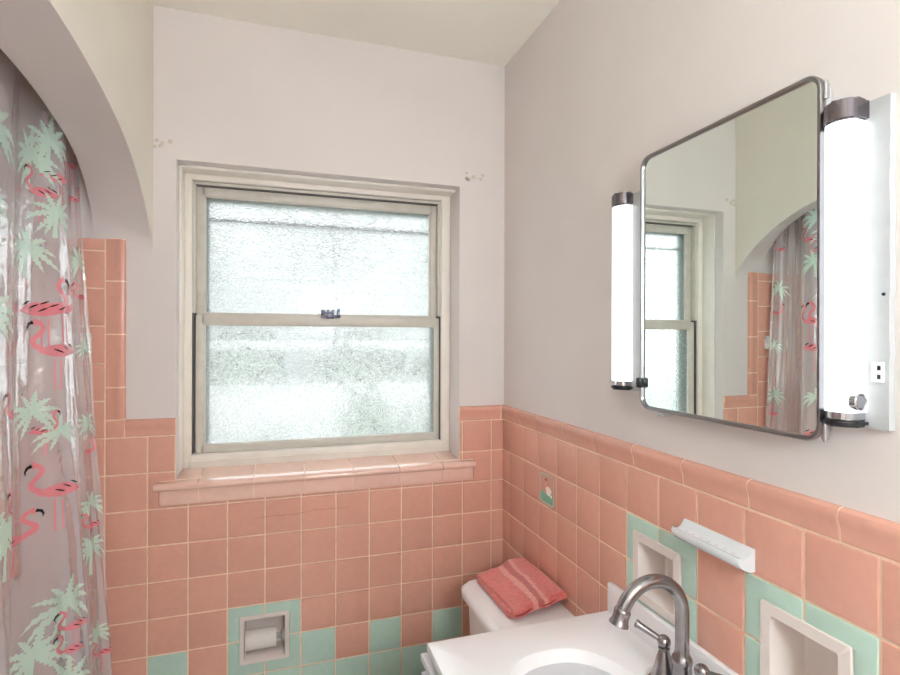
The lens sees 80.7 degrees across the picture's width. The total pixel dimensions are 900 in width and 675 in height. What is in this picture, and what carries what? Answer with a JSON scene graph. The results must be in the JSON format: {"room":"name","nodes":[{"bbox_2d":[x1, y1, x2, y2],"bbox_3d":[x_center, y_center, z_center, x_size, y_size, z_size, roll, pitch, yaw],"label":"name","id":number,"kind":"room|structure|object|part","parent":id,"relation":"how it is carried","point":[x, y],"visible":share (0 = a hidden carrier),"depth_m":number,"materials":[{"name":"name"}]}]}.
{"room":"bathroom","nodes":[
{"label":"bathroom","id":0,"kind":"room"},
{"bbox_2d":[0,0,152,255],"bbox_3d":[-0.576,0.230,0.368,0.153,2.440,2.499,0,0,-18],"label":"wall","id":1,"kind":"structure","parent":0,"point":[90,62],"depth_m":1.26,"materials":[{"name":"paint"}]},
{"bbox_2d":[0,5,504,674],"bbox_3d":[-0.798,0.229,1.709,2.270,2.440,0.214,0,0,-18],"label":"wall","id":2,"kind":"structure","parent":0,"point":[367,578],"depth_m":1.64,"materials":[{"name":"paint"}]},
{"bbox_2d":[38,333,91,353],"bbox_3d":[-1.086,0.016,1.495,0.125,0.059,0.026,0,0,-18],"label":"soap dish","id":3,"kind":"object","parent":2,"relation":"attached to","point":[74,339],"visible":0.66,"depth_m":1.50,"materials":[{"name":"white ceramic"}]},
{"bbox_2d":[239,610,288,665],"bbox_3d":[-0.595,0.946,1.704,0.149,0.151,0.072,0,0,-18],"label":"toilet paper holder","id":4,"kind":"object","parent":2,"relation":"attached to","point":[280,619],"visible":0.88,"depth_m":1.69,"materials":[{"name":"white ceramic"}]},
{"bbox_2d":[245,626,275,651],"bbox_3d":[-0.602,0.960,1.689,0.093,0.057,0.057,0,0,-18],"label":"toilet paper roll","id":5,"kind":"object","parent":4,"relation":"in","point":[262,638],"visible":0.98,"depth_m":1.67,"materials":[{"name":"white paper"}]},
{"bbox_2d":[153,164,475,505],"bbox_3d":[-0.423,-0.017,1.819,1.012,1.040,0.234,0,0,-18],"label":"window","id":6,"kind":"structure","parent":2,"relation":"in","point":[314,312],"depth_m":1.84,"materials":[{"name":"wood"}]},
{"bbox_3d":[-0.409,0.462,1.772,1.012,0.080,0.134,0,0,-18],"label":"sill","id":7,"kind":"part","parent":6,"relation":"part of","materials":[{"name":"tile"}]},
{"bbox_3d":[-0.447,-0.275,1.886,0.824,0.450,0.018,0,0,-18],"label":"sash","id":8,"kind":"part","parent":6,"relation":"part of","materials":[{"name":"glass"}]},
{"bbox_3d":[-0.439,0.154,1.867,0.830,0.452,0.018,0,0,-18],"label":"sash","id":9,"kind":"part","parent":6,"relation":"part of","materials":[{"name":"glass"}]},
{"bbox_3d":[-0.447,-0.274,1.887,0.786,0.397,0.003,0,0,-18],"label":"glass pane","id":10,"kind":"part","parent":6,"relation":"part of","materials":[{"name":"glass"}]},
{"bbox_3d":[-0.434,0.157,1.870,0.800,0.406,0.003,0,0,-18],"label":"glass pane","id":11,"kind":"part","parent":6,"relation":"part of","materials":[{"name":"glass"}]},
{"bbox_3d":[-0.830,-0.626,0.789,0.060,0.060,1.558,0,0,-18],"label":"curtain rod","id":12,"kind":"object","parent":2,"relation":"attached to","visible":0},
{"bbox_2d":[0,110,110,674],"bbox_3d":[-0.811,0.327,0.814,0.159,1.925,1.440,0,0,-17],"label":"shower curtain","id":13,"kind":"object","parent":12,"relation":"hanging from","point":[48,139],"visible":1,"depth_m":1.28,"materials":[{"name":"clear plastic"}]},
{"bbox_2d":[151,0,559,66],"bbox_3d":[-0.408,-1.040,0.516,2.270,0.100,2.720,0,0,-18],"label":"ceiling","id":14,"kind":"structure","parent":0,"point":[493,32],"depth_m":1.65,"materials":[{"name":"paint"}]},
{"bbox_2d":[502,0,899,674],"bbox_3d":[0.635,0.233,0.750,0.134,2.440,2.520,0,0,-18],"label":"wall","id":15,"kind":"structure","parent":0,"point":[599,87],"depth_m":1.16,"materials":[{"name":"paint"}]},
{"bbox_2d":[611,191,639,391],"bbox_3d":[0.408,-0.106,1.212,0.043,0.455,0.112,0,0,-18],"label":"tube light","id":16,"kind":"object","parent":15,"relation":"attached to","point":[625,205],"visible":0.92,"depth_m":1.21,"materials":[{"name":"white plastic"}]},
{"bbox_2d":[612,205,632,381],"bbox_3d":[0.396,-0.102,1.234,0.030,0.404,0.050,0,0,-18],"label":"diffuser","id":17,"kind":"object","parent":16,"relation":"attached to","point":[622,215],"depth_m":1.21,"materials":[{"name":"white glass"}]},
{"bbox_3d":[0.423,-0.104,1.217,0.011,0.451,0.112,0,0,-18],"label":"plate","id":18,"kind":"part","parent":16,"relation":"part of","materials":[{"name":"white metal"}]},
{"bbox_2d":[633,530,681,624],"bbox_3d":[0.475,0.515,1.154,0.072,0.152,0.152,0,0,-18],"label":"wall niche","id":19,"kind":"object","parent":15,"relation":"attached to","point":[650,556],"visible":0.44,"depth_m":1.18,"materials":[{"name":"white ceramic"}]},
{"bbox_2d":[607,582,738,674],"bbox_3d":[0.486,0.629,0.988,0.014,0.070,0.634,0,0,-18],"label":"backsplash","id":20,"kind":"structure","parent":15,"relation":"attached to","point":[639,611],"depth_m":1.12,"materials":[{"name":"stone"}]},
{"bbox_2d":[671,518,754,572],"bbox_3d":[0.478,0.381,0.977,0.040,0.039,0.164,0,0,-18],"label":"soap shelf","id":21,"kind":"object","parent":15,"relation":"attached to","point":[741,556],"visible":1,"depth_m":0.96,"materials":[{"name":"white ceramic"}]},
{"bbox_2d":[636,76,831,441],"bbox_3d":[0.488,-0.112,0.959,0.046,0.550,0.412,0,0,-18],"label":"medicine cabinet","id":22,"kind":"object","parent":15,"relation":"attached to","point":[732,210],"visible":0.98,"depth_m":0.90,"materials":[{"name":"silver mirror"}]},
{"bbox_3d":[0.410,0.098,1.144,0.014,0.022,0.012,0,0,-18],"label":"door pull","id":23,"kind":"part","parent":22,"relation":"part of","materials":[{"name":"black plastic"}]},
{"bbox_2d":[760,599,853,674],"bbox_3d":[0.579,0.515,0.833,0.072,0.152,0.151,0,0,-18],"label":"wall niche","id":24,"kind":"object","parent":15,"relation":"attached to","point":[789,645],"visible":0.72,"depth_m":0.88,"materials":[{"name":"white ceramic"}]},
{"bbox_2d":[823,93,895,430],"bbox_3d":[0.557,-0.102,0.738,0.051,0.453,0.083,0,0,-18],"label":"tube light","id":25,"kind":"object","parent":15,"relation":"attached to","point":[860,133],"visible":1,"depth_m":0.72,"materials":[{"name":"white plastic"}]},
{"bbox_2d":[824,118,867,412],"bbox_3d":[0.550,-0.098,0.743,0.038,0.402,0.041,0,0,-18],"label":"diffuser","id":26,"kind":"object","parent":25,"relation":"attached to","point":[846,139],"depth_m":0.73,"materials":[{"name":"white glass"}]},
{"bbox_2d":[848,392,866,410],"bbox_3d":[0.555,0.087,0.720,0.025,0.025,0.009,0,0,-18],"label":"switch","id":27,"kind":"object","parent":25,"relation":"attached to","point":[857,401],"depth_m":0.72,"materials":[{"name":"silver metal"}]},
{"bbox_2d":[871,362,884,382],"bbox_3d":[0.577,0.047,0.715,0.005,0.028,0.015,0,0,-18],"label":"power outlet","id":28,"kind":"object","parent":25,"relation":"attached to","point":[877,368],"depth_m":0.71,"materials":[{"name":"white plastic"}]},
{"bbox_3d":[0.576,-0.100,0.744,0.011,0.449,0.083,0,0,-18],"label":"plate","id":29,"kind":"part","parent":25,"relation":"part of","materials":[{"name":"white metal"}]},
{"bbox_3d":[-0.403,1.475,0.478,2.030,0.050,2.400,0,0,-18],"label":"floor","id":30,"kind":"structure","parent":0,"visible":0},
{"bbox_2d":[461,579,574,634],"bbox_3d":[-0.006,1.101,1.414,0.680,0.700,0.424,0,0,-18],"label":"toilet","id":31,"kind":"object","parent":30,"relation":"on","point":[485,616],"visible":0.22,"depth_m":1.46,"materials":[{"name":"white ceramic"}]},
{"bbox_3d":[0.207,0.933,1.479,0.212,0.289,0.390,0,0,-18],"label":"tank","id":32,"kind":"part","parent":31,"relation":"part of","materials":[{"name":"white ceramic"}]},
{"bbox_2d":[476,557,567,618],"bbox_3d":[0.202,0.730,1.566,0.199,0.040,0.319,0,0,-18],"label":"towel","id":33,"kind":"object","parent":31,"relation":"on","point":[517,586],"visible":1,"depth_m":1.52,"materials":[{"name":"pink fabric"}]},
{"bbox_2d":[421,582,738,674],"bbox_3d":[0.249,1.023,0.924,0.502,0.859,0.657,0,0,-18],"label":"sink","id":34,"kind":"object","parent":30,"relation":"on","point":[588,644],"visible":0.89,"depth_m":1.12,"materials":[{"name":"white ceramic"}]},
{"bbox_2d":[427,611,656,674],"bbox_3d":[0.270,0.712,0.919,0.467,0.100,0.635,0,0,-18],"label":"countertop","id":35,"kind":"structure","parent":34,"relation":"on","point":[588,639],"depth_m":1.13,"materials":[{"name":"white ceramic"}]},
{"bbox_2d":[609,574,721,674],"bbox_3d":[0.391,0.543,0.968,0.207,0.239,0.156,0,0,11],"label":"faucet","id":36,"kind":"object","parent":35,"relation":"on","point":[680,662],"visible":1,"depth_m":0.95,"materials":[{"name":"silver metal"}]},
{"bbox_3d":[0.383,0.568,1.028,0.051,0.031,0.016,0,0,32],"label":"lever","id":37,"kind":"part","parent":36,"relation":"part of","materials":[{"name":"silver metal"}]},
{"bbox_3d":[0.409,0.610,1.012,0.047,0.084,0.047,0,0,-18],"label":"handle","id":38,"kind":"part","parent":36,"relation":"part of","materials":[{"name":"silver metal"}]},
{"bbox_3d":[0.438,0.610,0.921,0.047,0.084,0.047,0,0,-18],"label":"handle","id":39,"kind":"part","parent":36,"relation":"part of","materials":[{"name":"silver metal"}]},
{"bbox_3d":[0.459,0.576,0.896,0.016,0.020,0.051,0,0,-40],"label":"lever","id":40,"kind":"part","parent":36,"relation":"part of","materials":[{"name":"silver metal"}]}
]}

